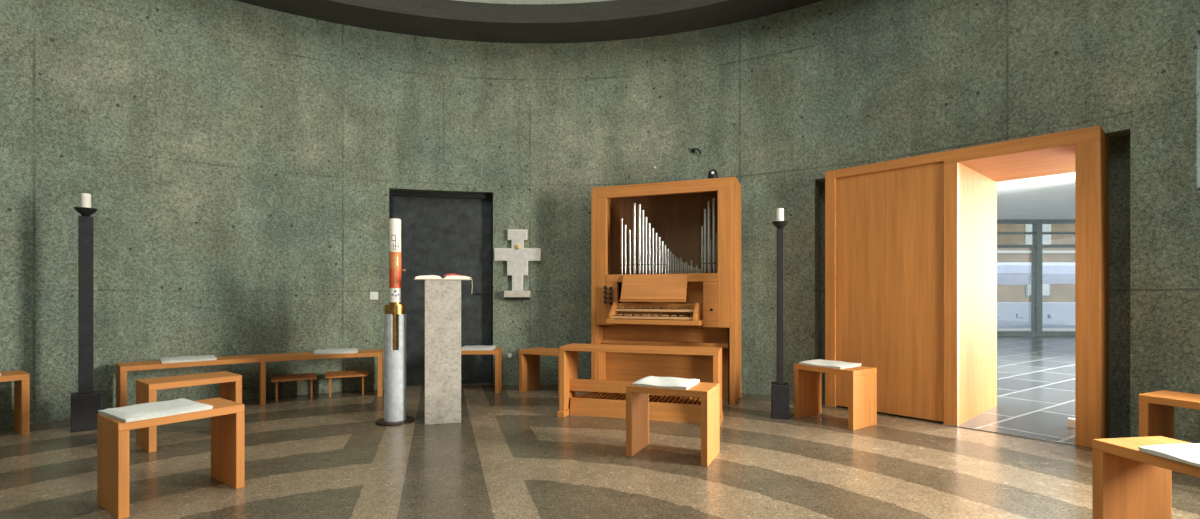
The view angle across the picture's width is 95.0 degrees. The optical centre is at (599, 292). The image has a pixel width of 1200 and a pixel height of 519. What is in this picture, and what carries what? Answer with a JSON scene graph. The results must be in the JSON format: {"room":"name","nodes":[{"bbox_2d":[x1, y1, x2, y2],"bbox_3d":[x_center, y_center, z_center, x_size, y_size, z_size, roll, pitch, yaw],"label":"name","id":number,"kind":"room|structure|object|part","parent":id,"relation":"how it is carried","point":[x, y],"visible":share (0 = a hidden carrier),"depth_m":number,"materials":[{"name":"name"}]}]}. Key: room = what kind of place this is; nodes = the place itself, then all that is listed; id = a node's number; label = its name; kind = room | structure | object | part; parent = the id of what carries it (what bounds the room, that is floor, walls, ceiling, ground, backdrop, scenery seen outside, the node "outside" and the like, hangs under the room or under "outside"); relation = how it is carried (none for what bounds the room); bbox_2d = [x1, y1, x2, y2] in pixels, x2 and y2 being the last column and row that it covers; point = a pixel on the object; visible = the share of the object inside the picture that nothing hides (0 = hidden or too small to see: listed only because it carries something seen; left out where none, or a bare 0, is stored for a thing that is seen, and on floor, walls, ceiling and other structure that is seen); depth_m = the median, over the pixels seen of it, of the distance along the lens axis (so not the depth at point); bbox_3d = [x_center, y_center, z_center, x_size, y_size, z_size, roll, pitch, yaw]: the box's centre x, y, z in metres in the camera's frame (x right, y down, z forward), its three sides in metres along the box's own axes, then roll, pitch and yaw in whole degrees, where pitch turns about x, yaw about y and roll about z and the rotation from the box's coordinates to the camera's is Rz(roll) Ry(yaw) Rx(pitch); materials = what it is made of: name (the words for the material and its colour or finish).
{"room":"house of worship","nodes":[
{"label":"house of worship","id":0,"kind":"room"},
{"bbox_2d":[235,0,822,43],"bbox_3d":[-0.700,-2.980,1.400,10.500,0.200,10.500,0,0,0],"label":"ceiling","id":1,"kind":"structure","parent":0,"point":[612,20],"depth_m":5.83,"materials":[{"name":"concrete"}]},
{"bbox_2d":[455,0,611,3],"bbox_3d":[-0.700,-3.960,1.400,9.500,1.760,9.500,0,0,0],"label":"ceiling","id":2,"kind":"structure","parent":0,"point":[480,1],"depth_m":5.89,"materials":[{"name":"concrete"}]},
{"bbox_2d":[0,0,1199,442],"bbox_3d":[-0.700,-0.910,1.400,10.500,3.940,10.500,0,0,0],"label":"wall","id":3,"kind":"structure","parent":0,"point":[239,163],"depth_m":5.33,"materials":[{"name":"concrete"}]},
{"bbox_2d":[370,292,377,299],"bbox_3d":[-2.471,0.030,6.015,0.085,0.085,0.020,0,0,-21],"label":"light switch","id":4,"kind":"object","parent":3,"relation":"attached to","point":[373,295],"visible":1,"depth_m":6.01,"materials":[{"name":"white plastic"}]},
{"bbox_2d":[389,191,492,385],"bbox_3d":[-1.816,-0.058,6.356,1.199,2.235,0.119,0,0,-13],"label":"door","id":5,"kind":"structure","parent":3,"relation":"in","point":[442,234],"depth_m":6.37,"materials":[{"name":"metal"}]},
{"bbox_2d":[504,291,530,299],"bbox_3d":[-0.943,0.025,6.286,0.290,0.101,0.124,0,0,-3],"label":"wall ledge","id":6,"kind":"object","parent":3,"relation":"attached to","point":[509,295],"visible":1,"depth_m":6.23,"materials":[{"name":"stone"}]},
{"bbox_2d":[494,229,540,290],"bbox_3d":[-0.945,-0.377,6.311,0.524,0.700,0.071,0,0,-3],"label":"wall cross","id":7,"kind":"object","parent":6,"relation":"on","point":[517,257],"visible":1,"depth_m":6.29,"materials":[{"name":"white stone"}]},
{"bbox_3d":[-0.943,-0.441,6.287,0.500,0.119,0.003,0,0,-3],"label":"panel","id":8,"kind":"part","parent":7,"relation":"part of","materials":[{"name":"grey stone"}]},
{"bbox_3d":[-0.943,-0.127,6.287,0.102,0.174,0.003,0,0,-3],"label":"panel","id":9,"kind":"part","parent":7,"relation":"part of","materials":[{"name":"grey stone"}]},
{"bbox_3d":[-0.943,-0.297,6.287,0.210,0.167,0.003,0,0,-3],"label":"panel","id":10,"kind":"part","parent":7,"relation":"part of","materials":[{"name":"grey stone"}]},
{"bbox_3d":[-0.943,-0.565,6.287,0.110,0.106,0.003,0,0,-3],"label":"panel","id":11,"kind":"part","parent":7,"relation":"part of","materials":[{"name":"grey stone"}]},
{"bbox_3d":[-0.943,-0.666,6.287,0.200,0.097,0.003,0,0,-3],"label":"panel","id":12,"kind":"part","parent":7,"relation":"part of","materials":[{"name":"grey stone"}]},
{"bbox_2d":[691,148,700,153],"bbox_3d":[1.047,-1.546,6.003,0.125,0.074,0.058,0,0,21],"label":"wall hook","id":13,"kind":"object","parent":3,"relation":"attached to","point":[693,149],"visible":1,"depth_m":5.98,"materials":[{"name":"metal"}]},
{"bbox_2d":[825,125,1108,447],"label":"door","id":14,"kind":"structure","parent":3,"relation":"in","point":[911,242],"depth_m":4.60,"materials":[{"name":"brown wood"}]},
{"bbox_3d":[2.505,-0.010,4.794,0.040,2.110,0.890,0,0,-42],"label":"sliding panel","id":15,"kind":"part","parent":14,"relation":"part of","materials":[{"name":"brown wood"}]},
{"bbox_2d":[0,328,1199,518],"bbox_3d":[12.025,1.108,11.075,35.950,0.104,29.850,0,0,0],"label":"floor","id":16,"kind":"structure","parent":0,"point":[510,455],"depth_m":3.40,"materials":[{"name":"stone"}]},
{"bbox_2d":[0,370,29,434],"bbox_3d":[-4.704,0.833,3.772,0.372,0.455,1.122,0,0,31],"label":"bench","id":17,"kind":"object","parent":16,"relation":"on","point":[21,378],"visible":0.99,"depth_m":4.12,"materials":[{"name":"brown wood"}]},
{"bbox_3d":[-4.704,0.628,3.772,0.372,0.046,1.122,0,0,31],"label":"seat","id":18,"kind":"part","parent":17,"relation":"part of","materials":[{"name":"brown wood"}]},
{"bbox_3d":[-4.428,0.855,4.213,0.340,0.411,0.045,0,0,37],"label":"panel","id":19,"kind":"part","parent":17,"relation":"part of","materials":[{"name":"brown wood"}]},
{"bbox_2d":[71,207,100,432],"bbox_3d":[-4.000,0.201,4.280,0.170,1.718,0.140,0,0,-43],"label":"candle stand","id":20,"kind":"object","parent":16,"relation":"on","point":[85,403],"visible":0.94,"depth_m":4.26,"materials":[{"name":"black metal"}]},
{"bbox_2d":[81,193,90,207],"bbox_3d":[-4.000,-0.705,4.280,0.060,0.157,0.059,0,0,-43],"label":"candle","id":21,"kind":"object","parent":20,"relation":"on","point":[85,197],"visible":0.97,"depth_m":4.26,"materials":[{"name":"wax"}]},
{"bbox_3d":[-4.000,0.090,4.280,0.086,1.370,0.052,0,0,-43],"label":"post","id":22,"kind":"part","parent":20,"relation":"part of","materials":[{"name":"metal"}]},
{"bbox_3d":[-4.000,-0.626,4.280,0.140,0.063,0.140,0,0,-43],"label":"drip dish","id":23,"kind":"part","parent":20,"relation":"part of","materials":[{"name":"metal"}]},
{"bbox_2d":[97,397,243,518],"bbox_3d":[-2.234,0.834,2.885,0.340,0.453,0.535,0,0,35],"label":"bench","id":24,"kind":"object","parent":16,"relation":"on","point":[227,416],"visible":0.94,"depth_m":2.76,"materials":[{"name":"brown wood"}]},
{"bbox_3d":[-2.377,0.855,2.683,0.340,0.411,0.042,0,0,35],"label":"panel","id":25,"kind":"part","parent":24,"relation":"part of","materials":[{"name":"brown wood"}]},
{"bbox_2d":[98,398,212,422],"bbox_3d":[-2.273,0.592,2.821,0.370,0.029,0.370,0,0,32],"label":"seat cushion","id":26,"kind":"object","parent":24,"relation":"on","point":[151,410],"visible":1,"depth_m":2.76,"materials":[{"name":"fabric"}]},
{"bbox_3d":[-2.234,0.628,2.885,0.340,0.042,0.535,0,0,35],"label":"seat","id":27,"kind":"part","parent":24,"relation":"part of","materials":[{"name":"brown wood"}]},
{"bbox_3d":[-2.092,0.855,3.086,0.340,0.411,0.042,0,0,35],"label":"panel","id":28,"kind":"part","parent":24,"relation":"part of","materials":[{"name":"brown wood"}]},
{"bbox_2d":[136,371,241,452],"bbox_3d":[-2.952,0.834,3.963,0.340,0.453,0.546,0,0,39],"label":"wooden stool","id":29,"kind":"object","parent":16,"relation":"on","point":[230,383],"visible":0.75,"depth_m":3.83,"materials":[{"name":"brown wood"}]},
{"bbox_3d":[-3.109,0.855,3.767,0.340,0.411,0.042,0,0,39],"label":"panel","id":30,"kind":"part","parent":29,"relation":"part of","materials":[{"name":"brown wood"}]},
{"bbox_3d":[-2.952,0.628,3.963,0.340,0.042,0.546,0,0,39],"label":"seat","id":31,"kind":"part","parent":29,"relation":"part of","materials":[{"name":"brown wood"}]},
{"bbox_3d":[-2.794,0.855,4.160,0.340,0.411,0.042,0,0,39],"label":"panel","id":32,"kind":"part","parent":29,"relation":"part of","materials":[{"name":"brown wood"}]},
{"bbox_2d":[116,349,382,407],"bbox_3d":[-3.211,0.833,5.267,2.195,0.455,0.459,0,0,-33],"label":"bench","id":33,"kind":"object","parent":16,"relation":"on","point":[121,368],"visible":0.81,"depth_m":5.16,"materials":[{"name":"brown wood"}]},
{"bbox_3d":[-4.050,0.855,4.654,0.340,0.411,0.045,0,0,44],"label":"panel","id":34,"kind":"part","parent":33,"relation":"part of","materials":[{"name":"brown wood"}]},
{"bbox_2d":[160,355,216,363],"bbox_3d":[-3.714,0.592,4.967,0.400,0.029,0.320,0,0,-40],"label":"seat cushion","id":35,"kind":"object","parent":33,"relation":"on","point":[204,357],"visible":1,"depth_m":4.90,"materials":[{"name":"fabric"}]},
{"bbox_3d":[-3.211,0.628,5.267,2.195,0.046,0.459,0,0,-33],"label":"seat","id":36,"kind":"part","parent":33,"relation":"part of","materials":[{"name":"brown wood"}]},
{"bbox_3d":[-3.258,0.855,5.307,0.045,0.411,0.340,0,0,-33],"label":"panel","id":37,"kind":"part","parent":33,"relation":"part of","materials":[{"name":"brown wood"}]},
{"bbox_2d":[314,348,357,354],"bbox_3d":[-2.696,0.592,5.622,0.400,0.029,0.320,0,0,-25],"label":"seat cushion","id":38,"kind":"object","parent":33,"relation":"on","point":[349,350],"visible":1,"depth_m":5.53,"materials":[{"name":"fabric"}]},
{"bbox_3d":[-2.310,0.855,5.784,0.045,0.411,0.340,0,0,-20],"label":"panel","id":39,"kind":"part","parent":33,"relation":"part of","materials":[{"name":"brown wood"}]},
{"bbox_2d":[271,373,316,401],"bbox_3d":[-3.048,0.940,5.483,0.390,0.241,0.170,0,0,-30],"label":"stool","id":40,"kind":"object","parent":16,"relation":"on","point":[306,376],"visible":1,"depth_m":5.47,"materials":[{"name":"brown wood"}]},
{"bbox_3d":[-3.178,0.950,5.408,0.020,0.220,0.110,0,0,-30],"label":"leg","id":41,"kind":"part","parent":40,"relation":"part of","materials":[{"name":"brown wood"}]},
{"bbox_3d":[-3.048,0.842,5.483,0.390,0.045,0.170,0,0,-30],"label":"seat","id":42,"kind":"part","parent":40,"relation":"part of","materials":[{"name":"brown wood"}]},
{"bbox_3d":[-2.918,0.950,5.558,0.020,0.220,0.110,0,0,-30],"label":"leg","id":43,"kind":"part","parent":40,"relation":"part of","materials":[{"name":"brown wood"}]},
{"bbox_2d":[325,370,367,396],"bbox_3d":[-2.631,0.940,5.718,0.400,0.241,0.170,0,0,-24],"label":"stool","id":44,"kind":"object","parent":16,"relation":"on","point":[354,373],"visible":1,"depth_m":5.69,"materials":[{"name":"brown wood"}]},
{"bbox_3d":[-2.773,0.950,5.654,0.020,0.220,0.110,0,0,-24],"label":"leg","id":45,"kind":"part","parent":44,"relation":"part of","materials":[{"name":"brown wood"}]},
{"bbox_3d":[-2.631,0.842,5.718,0.400,0.045,0.170,0,0,-24],"label":"seat","id":46,"kind":"part","parent":44,"relation":"part of","materials":[{"name":"brown wood"}]},
{"bbox_3d":[-2.490,0.950,5.781,0.020,0.220,0.110,0,0,-24],"label":"leg","id":47,"kind":"part","parent":44,"relation":"part of","materials":[{"name":"brown wood"}]},
{"bbox_2d":[375,302,414,425],"bbox_3d":[-1.686,0.568,4.530,0.304,0.985,0.304,0,0,-20],"label":"stand","id":48,"kind":"object","parent":16,"relation":"on","point":[395,312],"visible":1,"depth_m":4.46,"materials":[{"name":"white metal"}]},
{"bbox_3d":[-1.686,1.051,4.530,0.304,0.018,0.304,0,0,-20],"label":"foot plate","id":49,"kind":"part","parent":48,"relation":"part of","materials":[{"name":"brown metal"}]},
{"bbox_2d":[389,218,404,301],"bbox_3d":[-1.675,-0.275,4.526,0.116,0.701,0.094,0,0,21],"label":"paschal candle","id":50,"kind":"object","parent":48,"relation":"on","point":[395,270],"visible":0.99,"depth_m":4.49,"materials":[{"name":"wax"}]},
{"bbox_2d":[425,280,460,424],"bbox_3d":[-1.309,0.476,4.584,0.284,1.168,0.280,0,0,-16],"label":"ambo","id":51,"kind":"object","parent":16,"relation":"on","point":[442,297],"visible":1,"depth_m":4.45,"materials":[{"name":"stone"}]},
{"bbox_2d":[414,273,472,287],"bbox_3d":[-1.303,-0.076,4.586,0.456,0.167,0.300,0,0,-16],"label":"open book","id":52,"kind":"object","parent":51,"relation":"on","point":[452,276],"visible":0.97,"depth_m":4.46,"materials":[{"name":"paper"}]},
{"bbox_2d":[461,347,502,392],"bbox_3d":[-1.343,0.834,5.961,0.535,0.453,0.340,0,0,-3],"label":"wooden stool","id":53,"kind":"object","parent":16,"relation":"on","point":[498,351],"visible":0.48,"depth_m":5.81,"materials":[{"name":"brown wood"}]},
{"bbox_2d":[461,345,495,350],"bbox_3d":[-1.323,0.592,5.962,0.360,0.029,0.330,0,0,-3],"label":"seat cushion","id":54,"kind":"object","parent":53,"relation":"on","point":[477,347],"visible":0.98,"depth_m":5.84,"materials":[{"name":"fabric"}]},
{"bbox_3d":[-1.343,0.628,5.961,0.535,0.042,0.340,0,0,-3],"label":"seat","id":55,"kind":"part","parent":53,"relation":"part of","materials":[{"name":"brown wood"}]},
{"bbox_3d":[-1.097,0.855,5.976,0.042,0.411,0.340,0,0,-3],"label":"panel","id":56,"kind":"part","parent":53,"relation":"part of","materials":[{"name":"brown wood"}]},
{"bbox_2d":[519,347,577,395],"bbox_3d":[-0.549,0.834,5.894,0.535,0.453,0.340,0,0,28],"label":"wooden stool","id":57,"kind":"object","parent":16,"relation":"on","point":[529,359],"visible":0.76,"depth_m":5.91,"materials":[{"name":"brown wood"}]},
{"bbox_3d":[-0.766,0.855,6.010,0.042,0.411,0.340,0,0,28],"label":"panel","id":58,"kind":"part","parent":57,"relation":"part of","materials":[{"name":"brown wood"}]},
{"bbox_3d":[-0.549,0.628,5.894,0.535,0.042,0.340,0,0,28],"label":"seat","id":59,"kind":"part","parent":57,"relation":"part of","materials":[{"name":"brown wood"}]},
{"bbox_3d":[-0.332,0.855,5.778,0.042,0.411,0.340,0,0,28],"label":"panel","id":60,"kind":"part","parent":57,"relation":"part of","materials":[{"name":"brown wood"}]},
{"bbox_2d":[570,392,700,423],"bbox_3d":[0.435,0.978,4.986,1.220,0.165,0.800,0,0,17],"label":"pedalboard","id":61,"kind":"object","parent":16,"relation":"on","point":[595,404],"visible":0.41,"depth_m":4.69,"materials":[{"name":"brown wood"}]},
{"bbox_2d":[557,343,722,424],"bbox_3d":[0.337,0.760,4.665,1.356,0.600,0.370,0,0,17],"label":"bench","id":62,"kind":"object","parent":16,"relation":"on","point":[569,384],"visible":0.59,"depth_m":4.71,"materials":[{"name":"brown wood"}]},
{"bbox_3d":[-0.278,0.752,4.869,0.045,0.516,0.340,0,0,17],"label":"leg","id":63,"kind":"part","parent":62,"relation":"part of","materials":[{"name":"brown wood"}]},
{"bbox_3d":[0.341,0.477,4.680,1.340,0.034,0.340,0,0,17],"label":"seat","id":64,"kind":"part","parent":62,"relation":"part of","materials":[{"name":"brown wood"}]},
{"bbox_3d":[0.961,0.752,4.491,0.045,0.516,0.340,0,0,17],"label":"leg","id":65,"kind":"part","parent":62,"relation":"part of","materials":[{"name":"brown wood"}]},
{"bbox_2d":[591,177,741,404],"bbox_3d":[0.644,-0.020,5.596,1.475,2.160,0.650,0,0,22],"label":"pipe organ","id":66,"kind":"object","parent":16,"relation":"on","point":[666,257],"visible":0.99,"depth_m":5.62,"materials":[{"name":"brown wood"}]},
{"bbox_3d":[0.022,0.695,5.852,0.020,0.730,0.250,0,0,22],"label":"post","id":67,"kind":"part","parent":66,"relation":"part of","materials":[{"name":"brown wood"}]},
{"bbox_3d":[0.127,0.110,5.681,0.122,0.440,0.050,0,0,22],"label":"console panel","id":68,"kind":"part","parent":66,"relation":"part of","materials":[{"name":"brown wood"}]},
{"bbox_3d":[0.629,-0.150,5.562,1.142,0.080,0.204,0,0,22],"label":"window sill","id":69,"kind":"part","parent":66,"relation":"part of","materials":[{"name":"brown wood"}]},
{"bbox_3d":[0.603,-1.031,5.494,1.365,0.098,0.050,0,0,22],"label":"rail","id":70,"kind":"part","parent":66,"relation":"part of","materials":[{"name":"brown wood"}]},
{"bbox_3d":[0.658,0.410,5.633,1.325,0.160,0.030,0,0,22],"label":"knee panel","id":71,"kind":"part","parent":66,"relation":"part of","materials":[{"name":"brown wood"}]},
{"bbox_3d":[0.688,0.795,5.707,1.325,0.530,0.030,0,0,22],"label":"knee panel","id":72,"kind":"part","parent":66,"relation":"part of","materials":[{"name":"brown wood"}]},
{"bbox_3d":[1.068,0.110,5.310,0.139,0.440,0.050,0,0,22],"label":"console panel","id":73,"kind":"part","parent":66,"relation":"part of","materials":[{"name":"brown wood"}]},
{"bbox_2d":[707,169,717,178],"bbox_3d":[1.103,-1.154,5.377,0.132,0.108,0.132,0,0,11],"label":"spotlight","id":74,"kind":"object","parent":66,"relation":"on","point":[712,173],"visible":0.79,"depth_m":5.34,"materials":[{"name":"black plastic"}]},
{"bbox_3d":[1.275,0.695,5.357,0.015,0.730,0.250,0,0,22],"label":"post","id":75,"kind":"part","parent":66,"relation":"part of","materials":[{"name":"brown wood"}]},
{"bbox_2d":[626,382,719,466],"bbox_3d":[0.481,0.830,3.610,0.535,0.460,0.340,0,0,24],"label":"wooden stool","id":76,"kind":"object","parent":16,"relation":"on","point":[637,397],"visible":0.86,"depth_m":3.55,"materials":[{"name":"brown wood"}]},
{"bbox_3d":[0.256,0.851,3.712,0.042,0.418,0.340,0,0,24],"label":"panel","id":77,"kind":"part","parent":76,"relation":"part of","materials":[{"name":"brown wood"}]},
{"bbox_2d":[632,376,699,389],"bbox_3d":[0.440,0.585,3.629,0.370,0.029,0.330,0,0,24],"label":"seat cushion","id":78,"kind":"object","parent":76,"relation":"on","point":[650,381],"visible":1,"depth_m":3.54,"materials":[{"name":"fabric"}]},
{"bbox_3d":[0.481,0.621,3.610,0.535,0.042,0.340,0,0,24],"label":"seat","id":79,"kind":"part","parent":76,"relation":"part of","materials":[{"name":"brown wood"}]},
{"bbox_3d":[0.705,0.851,3.508,0.042,0.418,0.340,0,0,24],"label":"panel","id":80,"kind":"part","parent":76,"relation":"part of","materials":[{"name":"brown wood"}]},
{"bbox_2d":[771,221,789,419],"bbox_3d":[1.540,0.226,4.700,0.140,1.668,0.170,0,0,15],"label":"candle stand","id":81,"kind":"object","parent":16,"relation":"on","point":[780,390],"visible":1,"depth_m":4.65,"materials":[{"name":"black metal"}]},
{"bbox_2d":[777,208,783,220],"bbox_3d":[1.540,-0.655,4.700,0.059,0.157,0.060,0,0,15],"label":"candle","id":82,"kind":"object","parent":81,"relation":"on","point":[780,211],"visible":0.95,"depth_m":4.67,"materials":[{"name":"wax"}]},
{"bbox_3d":[1.540,0.115,4.700,0.052,1.320,0.086,0,0,15],"label":"post","id":83,"kind":"part","parent":81,"relation":"part of","materials":[{"name":"metal"}]},
{"bbox_3d":[1.540,-0.577,4.700,0.140,0.063,0.140,0,0,15],"label":"drip dish","id":84,"kind":"part","parent":81,"relation":"part of","materials":[{"name":"metal"}]},
{"bbox_2d":[794,363,876,429],"bbox_3d":[1.938,0.831,4.553,0.340,0.458,0.535,0,0,-35],"label":"wooden stool","id":85,"kind":"object","parent":16,"relation":"on","point":[862,380],"visible":0.84,"depth_m":4.40,"materials":[{"name":"brown wood"}]},
{"bbox_3d":[1.798,0.852,4.756,0.340,0.416,0.042,0,0,-35],"label":"panel","id":86,"kind":"part","parent":85,"relation":"part of","materials":[{"name":"brown wood"}]},
{"bbox_2d":[799,359,860,368],"bbox_3d":[1.915,0.587,4.586,0.330,0.029,0.380,0,0,-37],"label":"seat cushion","id":87,"kind":"object","parent":85,"relation":"on","point":[817,362],"visible":1,"depth_m":4.51,"materials":[{"name":"fabric"}]},
{"bbox_3d":[1.938,0.623,4.553,0.340,0.042,0.535,0,0,-35],"label":"seat","id":88,"kind":"part","parent":85,"relation":"part of","materials":[{"name":"brown wood"}]},
{"bbox_3d":[2.079,0.852,4.351,0.340,0.416,0.042,0,0,-35],"label":"panel","id":89,"kind":"part","parent":85,"relation":"part of","materials":[{"name":"brown wood"}]},
{"bbox_2d":[997,224,1074,301],"bbox_3d":[15.500,-2.690,23.440,21.000,7.500,3.120,0,0,0],"label":"building","id":90,"kind":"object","parent":16,"relation":"on","point":[1050,292],"visible":0.02,"depth_m":22.00,"materials":[{"name":"stone"}]},
{"bbox_3d":[17.500,-2.590,21.945,0.860,1.160,0.010,0,0,0],"label":"pane","id":91,"kind":"part","parent":90,"relation":"part of","materials":[{"name":"glass"}]},
{"bbox_3d":[17.500,-0.490,21.945,0.860,1.160,0.010,0,0,0],"label":"pane","id":92,"kind":"part","parent":90,"relation":"part of","materials":[{"name":"glass"}]},
{"bbox_2d":[997,302,1074,328],"bbox_3d":[11.200,0.657,14.825,4.800,0.807,1.015,0,0,0],"label":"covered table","id":93,"kind":"object","parent":16,"relation":"on","point":[1010,315],"visible":0.41,"depth_m":14.40,"materials":[{"name":"fabric"}]},
{"bbox_2d":[997,262,1074,284],"bbox_3d":[12.200,0.060,16.405,4.800,2.000,1.013,0,0,0],"label":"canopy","id":94,"kind":"object","parent":16,"relation":"on","point":[1052,272],"visible":0.33,"depth_m":16.06,"materials":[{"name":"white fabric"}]},
{"bbox_2d":[1067,418,1074,427],"bbox_3d":[3.710,1.021,4.316,0.050,0.070,0.060,0,0,-42],"label":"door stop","id":95,"kind":"object","parent":16,"relation":"on","point":[1070,421],"visible":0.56,"depth_m":4.31,"materials":[{"name":"white plastic"}]},
{"bbox_2d":[1092,436,1199,518],"bbox_3d":[2.254,0.834,2.048,0.340,0.453,0.535,0,0,-9],"label":"bench","id":96,"kind":"object","parent":16,"relation":"on","point":[1128,482],"visible":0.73,"depth_m":2.26,"materials":[{"name":"brown wood"}]},
{"bbox_3d":[2.217,0.855,2.292,0.340,0.411,0.042,0,0,-9],"label":"panel","id":97,"kind":"part","parent":96,"relation":"part of","materials":[{"name":"brown wood"}]},
{"bbox_3d":[2.254,0.628,2.048,0.340,0.042,0.535,0,0,-9],"label":"seat","id":98,"kind":"part","parent":96,"relation":"part of","materials":[{"name":"brown wood"}]},
{"bbox_2d":[1138,443,1199,466],"bbox_3d":[2.262,0.592,1.963,0.360,0.029,0.350,0,0,-6],"label":"seat cushion","id":99,"kind":"object","parent":96,"relation":"on","point":[1188,453],"visible":1,"depth_m":2.03,"materials":[{"name":"fabric"}]},
{"bbox_2d":[1139,390,1199,438],"bbox_3d":[3.557,0.833,2.874,0.371,0.455,1.079,0,0,-19],"label":"bench","id":100,"kind":"object","parent":16,"relation":"on","point":[1157,408],"visible":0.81,"depth_m":3.27,"materials":[{"name":"brown wood"}]},
{"bbox_3d":[3.382,0.855,3.340,0.340,0.411,0.045,0,0,-25],"label":"panel","id":101,"kind":"part","parent":100,"relation":"part of","materials":[{"name":"brown wood"}]},
{"bbox_3d":[3.557,0.628,2.874,0.371,0.046,1.079,0,0,-19],"label":"seat","id":102,"kind":"part","parent":100,"relation":"part of","materials":[{"name":"brown wood"}]},
{"bbox_2d":[997,172,1074,219],"bbox_3d":[7.750,-1.870,9.200,14.500,0.140,10.000,0,0,0],"label":"ceiling","id":103,"kind":"structure","parent":0,"point":[1051,196],"depth_m":10.48,"materials":[{"name":"white paint"}]},
{"bbox_2d":[997,219,1074,335],"bbox_3d":[8.995,-0.370,13.586,12.000,2.860,0.140,0,0,2],"label":"window","id":104,"kind":"structure","parent":0,"point":[1036,247],"depth_m":13.47,"materials":[{"name":"grey metal"}]},
{"bbox_3d":[8.995,-1.750,13.586,12.000,0.100,0.120,0,0,2],"label":"head rail","id":105,"kind":"part","parent":104,"relation":"part of","materials":[{"name":"grey metal"}]},
{"bbox_3d":[8.995,1.000,13.586,12.000,0.120,0.120,0,0,2],"label":"rail","id":106,"kind":"part","parent":104,"relation":"part of","materials":[{"name":"grey metal"}]}
]}

